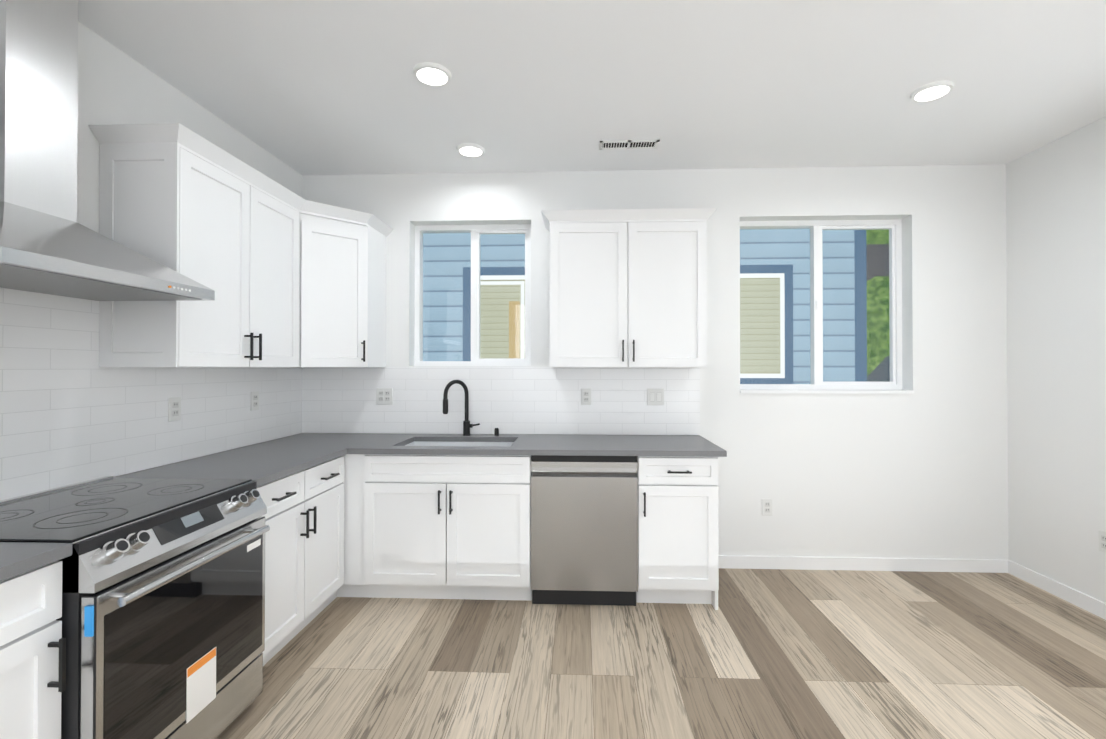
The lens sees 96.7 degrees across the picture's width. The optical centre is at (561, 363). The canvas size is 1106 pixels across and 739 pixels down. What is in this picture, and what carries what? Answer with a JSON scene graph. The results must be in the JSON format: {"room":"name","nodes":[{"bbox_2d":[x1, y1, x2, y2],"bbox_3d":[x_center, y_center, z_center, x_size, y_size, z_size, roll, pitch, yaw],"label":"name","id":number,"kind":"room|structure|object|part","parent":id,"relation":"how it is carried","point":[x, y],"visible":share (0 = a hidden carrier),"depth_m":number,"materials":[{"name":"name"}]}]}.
{"room":"kitchen","nodes":[
{"label":"kitchen","id":0,"kind":"room"},
{"bbox_2d":[77,21,302,476],"bbox_3d":[-2.099,0.000,0.021,0.200,2.755,7.400,0,0,2],"label":"wall","id":1,"kind":"structure","parent":0,"point":[116,85],"depth_m":2.15,"materials":[{"name":"white paint"}]},
{"bbox_2d":[0,0,214,300],"bbox_3d":[-1.681,-0.811,1.653,0.501,1.104,0.740,0,0,2],"label":"range hood","id":2,"kind":"object","parent":1,"relation":"attached to","point":[49,244],"visible":1,"depth_m":1.62,"materials":[{"name":"metal"}]},
{"bbox_2d":[0,288,301,500],"bbox_3d":[-1.916,0.046,2.011,0.006,0.868,2.993,0,0,2],"label":"wall tile","id":3,"kind":"structure","parent":1,"relation":"attached to","point":[72,411],"depth_m":2.01,"materials":[{"name":"white tile"}]},
{"bbox_2d":[168,397,180,421],"bbox_3d":[-1.892,0.220,2.403,0.010,0.115,0.070,0,0,2],"label":"electrical outlet","id":4,"kind":"object","parent":3,"relation":"attached to","point":[174,408],"visible":1,"depth_m":2.40,"materials":[{"name":"white plastic"}]},
{"bbox_2d":[251,391,258,410],"bbox_3d":[-1.868,0.225,2.992,0.010,0.115,0.070,0,0,2],"label":"electrical outlet","id":5,"kind":"object","parent":3,"relation":"attached to","point":[254,400],"visible":1,"depth_m":2.99,"materials":[{"name":"white plastic"}]},
{"bbox_2d":[78,0,1105,174],"bbox_3d":[0.433,-1.438,-0.071,5.270,0.120,7.400,0,0,2],"label":"ceiling","id":6,"kind":"structure","parent":0,"point":[318,87],"depth_m":2.33,"materials":[{"name":"white paint"}]},
{"bbox_2d":[413,62,450,86],"bbox_3d":[-0.607,-1.352,2.303,0.176,0.016,0.176,0,0,2],"label":"recessed light","id":7,"kind":"object","parent":6,"relation":"in","point":[430,74],"visible":0.9,"depth_m":2.28,"materials":[{"name":"white plastic"}]},
{"bbox_2d":[457,143,484,157],"bbox_3d":[-0.575,-1.346,3.102,0.176,0.016,0.176,0,0,2],"label":"recessed light","id":8,"kind":"object","parent":6,"relation":"in","point":[471,150],"visible":0.96,"depth_m":3.08,"materials":[{"name":"white plastic"}]},
{"bbox_2d":[599,140,659,149],"bbox_3d":[0.413,-1.352,3.032,0.360,0.006,0.110,0,0,2],"label":"ceiling vent","id":9,"kind":"object","parent":6,"relation":"in","point":[630,144],"visible":1,"depth_m":3.03,"materials":[{"name":"white plastic"}]},
{"bbox_2d":[910,80,953,102],"bbox_3d":[1.841,-1.351,2.444,0.176,0.016,0.176,0,0,2],"label":"recessed light","id":10,"kind":"object","parent":6,"relation":"in","point":[932,91],"visible":0.94,"depth_m":2.43,"materials":[{"name":"white plastic"}]},
{"bbox_2d":[302,164,1007,559],"bbox_3d":[0.578,0.026,3.516,4.870,2.755,0.200,0,0,2],"label":"wall","id":11,"kind":"structure","parent":0,"point":[920,470],"depth_m":3.36,"materials":[{"name":"white paint"}]},
{"bbox_2d":[304,199,391,366],"bbox_3d":[-1.406,-0.469,3.166,0.303,0.980,0.662,0,0,2],"label":"upper cabinet","id":12,"kind":"object","parent":11,"relation":"attached to","point":[345,249],"depth_m":3.07,"materials":[{"name":"white wood"}]},
{"bbox_2d":[414,224,530,365],"bbox_3d":[-0.643,-0.499,3.618,0.865,1.030,0.082,0,0,2],"label":"sliding window","id":13,"kind":"structure","parent":11,"relation":"in","point":[475,231],"depth_m":3.59,"materials":[{"name":"white plastic"}]},
{"bbox_2d":[302,367,699,434],"bbox_3d":[-0.449,0.256,3.451,2.808,0.471,0.006,0,0,2],"label":"wall tile","id":14,"kind":"structure","parent":11,"relation":"attached to","point":[525,400],"depth_m":3.45,"materials":[{"name":"white tile"}]},
{"bbox_2d":[376,388,392,403],"bbox_3d":[-1.255,0.228,3.476,0.116,0.115,0.010,0,0,2],"label":"outlet","id":15,"kind":"object","parent":14,"relation":"attached to","point":[384,395],"visible":1,"depth_m":3.47,"materials":[{"name":"white plastic"}]},
{"bbox_2d":[581,388,590,404],"bbox_3d":[0.169,0.228,3.419,0.070,0.115,0.010,0,0,2],"label":"electrical outlet","id":16,"kind":"object","parent":14,"relation":"attached to","point":[585,396],"visible":1,"depth_m":3.42,"materials":[{"name":"white plastic"}]},
{"bbox_2d":[647,389,663,404],"bbox_3d":[0.648,0.228,3.398,0.116,0.115,0.014,0,0,2],"label":"light switch","id":17,"kind":"object","parent":14,"relation":"attached to","point":[655,396],"visible":1,"depth_m":3.40,"materials":[{"name":"white plastic"}]},
{"bbox_2d":[541,208,716,366],"bbox_3d":[0.421,-0.468,3.232,1.089,0.979,0.383,0,0,2],"label":"upper cabinet","id":18,"kind":"object","parent":11,"relation":"attached to","point":[628,287],"visible":1,"depth_m":3.09,"materials":[{"name":"white wood"}]},
{"bbox_2d":[762,499,771,515],"bbox_3d":[1.408,0.983,3.370,0.070,0.115,0.010,0,0,2],"label":"electrical outlet","id":19,"kind":"object","parent":11,"relation":"attached to","point":[766,507],"visible":1,"depth_m":3.37,"materials":[{"name":"white plastic"}]},
{"bbox_2d":[740,219,901,389],"bbox_3d":[1.814,-0.418,3.518,1.160,1.199,0.082,0,0,2],"label":"sliding window","id":20,"kind":"structure","parent":11,"relation":"in","point":[816,304],"depth_m":3.49,"materials":[{"name":"white plastic"}]},
{"bbox_2d":[740,390,913,393],"bbox_3d":[1.808,0.190,3.359,1.160,0.020,0.012,0,0,2],"label":"window sill","id":21,"kind":"structure","parent":11,"relation":"attached to","point":[830,391],"depth_m":3.35,"materials":[{"name":"white paint"}]},
{"bbox_2d":[719,555,1007,572],"bbox_3d":[1.962,1.360,3.344,2.068,0.085,0.012,0,0,2],"label":"baseboard","id":22,"kind":"structure","parent":11,"relation":"attached to","point":[871,564],"depth_m":3.33,"materials":[{"name":"white paint"}]},
{"bbox_2d":[216,568,1105,738],"bbox_3d":[0.433,1.427,-0.092,5.270,0.100,7.400,0,0,2],"label":"floor","id":23,"kind":"structure","parent":0,"point":[797,654],"depth_m":2.27,"materials":[{"name":"wood"}]},
{"bbox_2d":[0,561,65,738],"bbox_3d":[-1.633,0.945,0.897,0.658,0.878,0.842,0,0,2],"label":"base cabinet","id":24,"kind":"object","parent":23,"relation":"on","point":[32,664],"visible":0.98,"depth_m":1.24,"materials":[{"name":"white wood"}]},
{"bbox_2d":[0,542,71,580],"bbox_3d":[-1.642,0.490,0.901,0.641,0.032,0.844,0,0,2],"label":"countertop","id":25,"kind":"structure","parent":24,"relation":"on","point":[17,558],"depth_m":1.24,"materials":[{"name":"grey stone"}]},
{"bbox_2d":[0,476,269,738],"bbox_3d":[-1.551,0.929,1.681,0.734,0.923,0.720,0,0,2],"label":"range","id":26,"kind":"object","parent":23,"relation":"on","point":[162,618],"visible":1,"depth_m":1.57,"materials":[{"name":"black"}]},
{"bbox_2d":[257,454,369,665],"bbox_3d":[-1.533,0.957,2.513,0.727,0.878,0.935,0,0,2],"label":"base cabinet","id":27,"kind":"object","parent":23,"relation":"on","point":[304,552],"depth_m":2.52,"materials":[{"name":"white wood"}]},
{"bbox_2d":[113,445,348,486],"bbox_3d":[-1.580,0.502,2.441,0.641,0.032,0.780,0,0,2],"label":"countertop","id":28,"kind":"structure","parent":27,"relation":"on","point":[262,463],"depth_m":2.40,"materials":[{"name":"grey stone"}]},
{"bbox_3d":[-1.262,0.960,2.914,0.217,0.878,0.112,0,0,2],"label":"corner cabinet filler","id":29,"kind":"part","parent":27,"relation":"part of","materials":[{"name":"white wood"}]},
{"bbox_2d":[364,454,531,600],"bbox_3d":[-0.656,0.962,3.127,0.974,0.878,0.658,0,0,2],"label":"base cabinet","id":30,"kind":"object","parent":23,"relation":"on","point":[447,526],"visible":0.96,"depth_m":2.85,"materials":[{"name":"white wood"}]},
{"bbox_2d":[253,434,726,456],"bbox_3d":[-0.467,0.507,3.133,2.811,0.032,0.641,0,0,2],"label":"countertop","id":31,"kind":"structure","parent":30,"relation":"on","point":[524,444],"depth_m":2.95,"materials":[{"name":"grey stone"}]},
{"bbox_2d":[405,441,513,446],"bbox_3d":[-0.654,0.629,3.120,0.750,0.210,0.430,0,0,2],"label":"undermount sink","id":32,"kind":"object","parent":31,"relation":"in","point":[431,443],"depth_m":3.33,"materials":[{"name":"grey metal"}]},
{"bbox_2d":[443,380,479,435],"bbox_3d":[-0.677,0.299,3.332,0.221,0.386,0.183,0,0,2],"label":"faucet","id":33,"kind":"object","parent":31,"relation":"on","point":[467,425],"visible":1,"depth_m":3.37,"materials":[{"name":"black metal"}]},
{"bbox_2d":[494,428,498,435],"bbox_3d":[-0.448,0.467,3.379,0.030,0.052,0.030,0,0,2],"label":"soap dispenser","id":34,"kind":"object","parent":31,"relation":"on","point":[496,431],"visible":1,"depth_m":3.37,"materials":[{"name":"black metal"}]},
{"bbox_2d":[531,455,637,605],"bbox_3d":[0.139,0.964,3.110,0.610,0.874,0.612,0,0,2],"label":"dishwasher","id":35,"kind":"object","parent":23,"relation":"on","point":[584,530],"visible":0.83,"depth_m":2.81,"materials":[{"name":"silver metal"}]},
{"bbox_2d":[636,456,718,609],"bbox_3d":[0.673,0.961,3.074,0.454,0.878,0.658,0,0,2],"label":"base cabinet","id":36,"kind":"object","parent":23,"relation":"on","point":[678,548],"visible":0.85,"depth_m":2.79,"materials":[{"name":"white wood"}]},
{"bbox_2d":[1006,116,1105,602],"bbox_3d":[2.966,-0.001,-0.183,0.200,2.755,7.400,0,0,2],"label":"wall","id":37,"kind":"structure","parent":0,"point":[1056,281],"depth_m":2.96,"materials":[{"name":"white paint"}]},
{"bbox_2d":[1008,560,1105,619],"bbox_3d":[2.861,1.334,-0.189,0.012,0.085,7.000,0,0,2],"label":"baseboard","id":38,"kind":"structure","parent":37,"relation":"attached to","point":[1090,604],"depth_m":2.94,"materials":[{"name":"white paint"}]},
{"bbox_2d":[1098,530,1105,552],"bbox_3d":[2.977,0.978,2.692,0.010,0.115,0.070,0,0,2],"label":"electrical outlet","id":39,"kind":"object","parent":37,"relation":"attached to","point":[1102,540],"visible":1,"depth_m":2.71,"materials":[{"name":"white plastic"}]},
{"label":"outside","id":40,"kind":"structure","parent":0,"visible":0},
{"bbox_3d":[10.946,1.699,23.304,36.000,0.200,39.400,0,0,2],"label":"lawn","id":41,"kind":"structure","parent":40,"visible":0},
{"bbox_2d":[423,229,866,383],"bbox_3d":[-0.680,-1.560,5.720,8.180,6.040,0.120,0,0,2],"label":"siding","id":42,"kind":"object","parent":41,"relation":"on","point":[843,257],"depth_m":5.54,"materials":[{"name":"blue wood"}]},
{"bbox_2d":[463,267,524,360],"bbox_3d":[-0.383,-0.428,5.628,1.520,1.375,0.058,0,0,2],"label":"window","id":43,"kind":"structure","parent":42,"relation":"attached to","point":[502,275],"depth_m":5.62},
{"bbox_2d":[740,265,792,383],"bbox_3d":[1.870,-0.429,5.538,1.450,1.375,0.058,0,0,2],"label":"window","id":44,"kind":"structure","parent":42,"relation":"attached to","point":[778,352],"depth_m":5.51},
{"bbox_2d":[866,244,888,280],"bbox_3d":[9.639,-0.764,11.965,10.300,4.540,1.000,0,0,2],"label":"house","id":45,"kind":"structure","parent":41,"relation":"on","point":[882,263],"depth_m":12.12,"materials":[{"name":"grey"}]},
{"bbox_2d":[866,229,888,243],"bbox_3d":[8.425,-4.107,15.614,6.894,11.278,6.628,0,0,2],"label":"tree","id":46,"kind":"object","parent":41,"relation":"on","point":[876,234],"depth_m":13.28,"materials":[{"name":"green plant"}]},
{"bbox_2d":[867,356,889,381],"bbox_3d":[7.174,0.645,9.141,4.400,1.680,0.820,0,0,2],"label":"parked car","id":47,"kind":"object","parent":41,"relation":"on","point":[871,375],"depth_m":9.26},
{"bbox_2d":[867,276,889,374],"bbox_3d":[7.279,-0.211,10.595,1.971,3.414,2.330,0,0,2],"label":"tree","id":48,"kind":"object","parent":41,"relation":"on","point":[881,353],"depth_m":10.25,"materials":[{"name":"green plant"}]}
]}

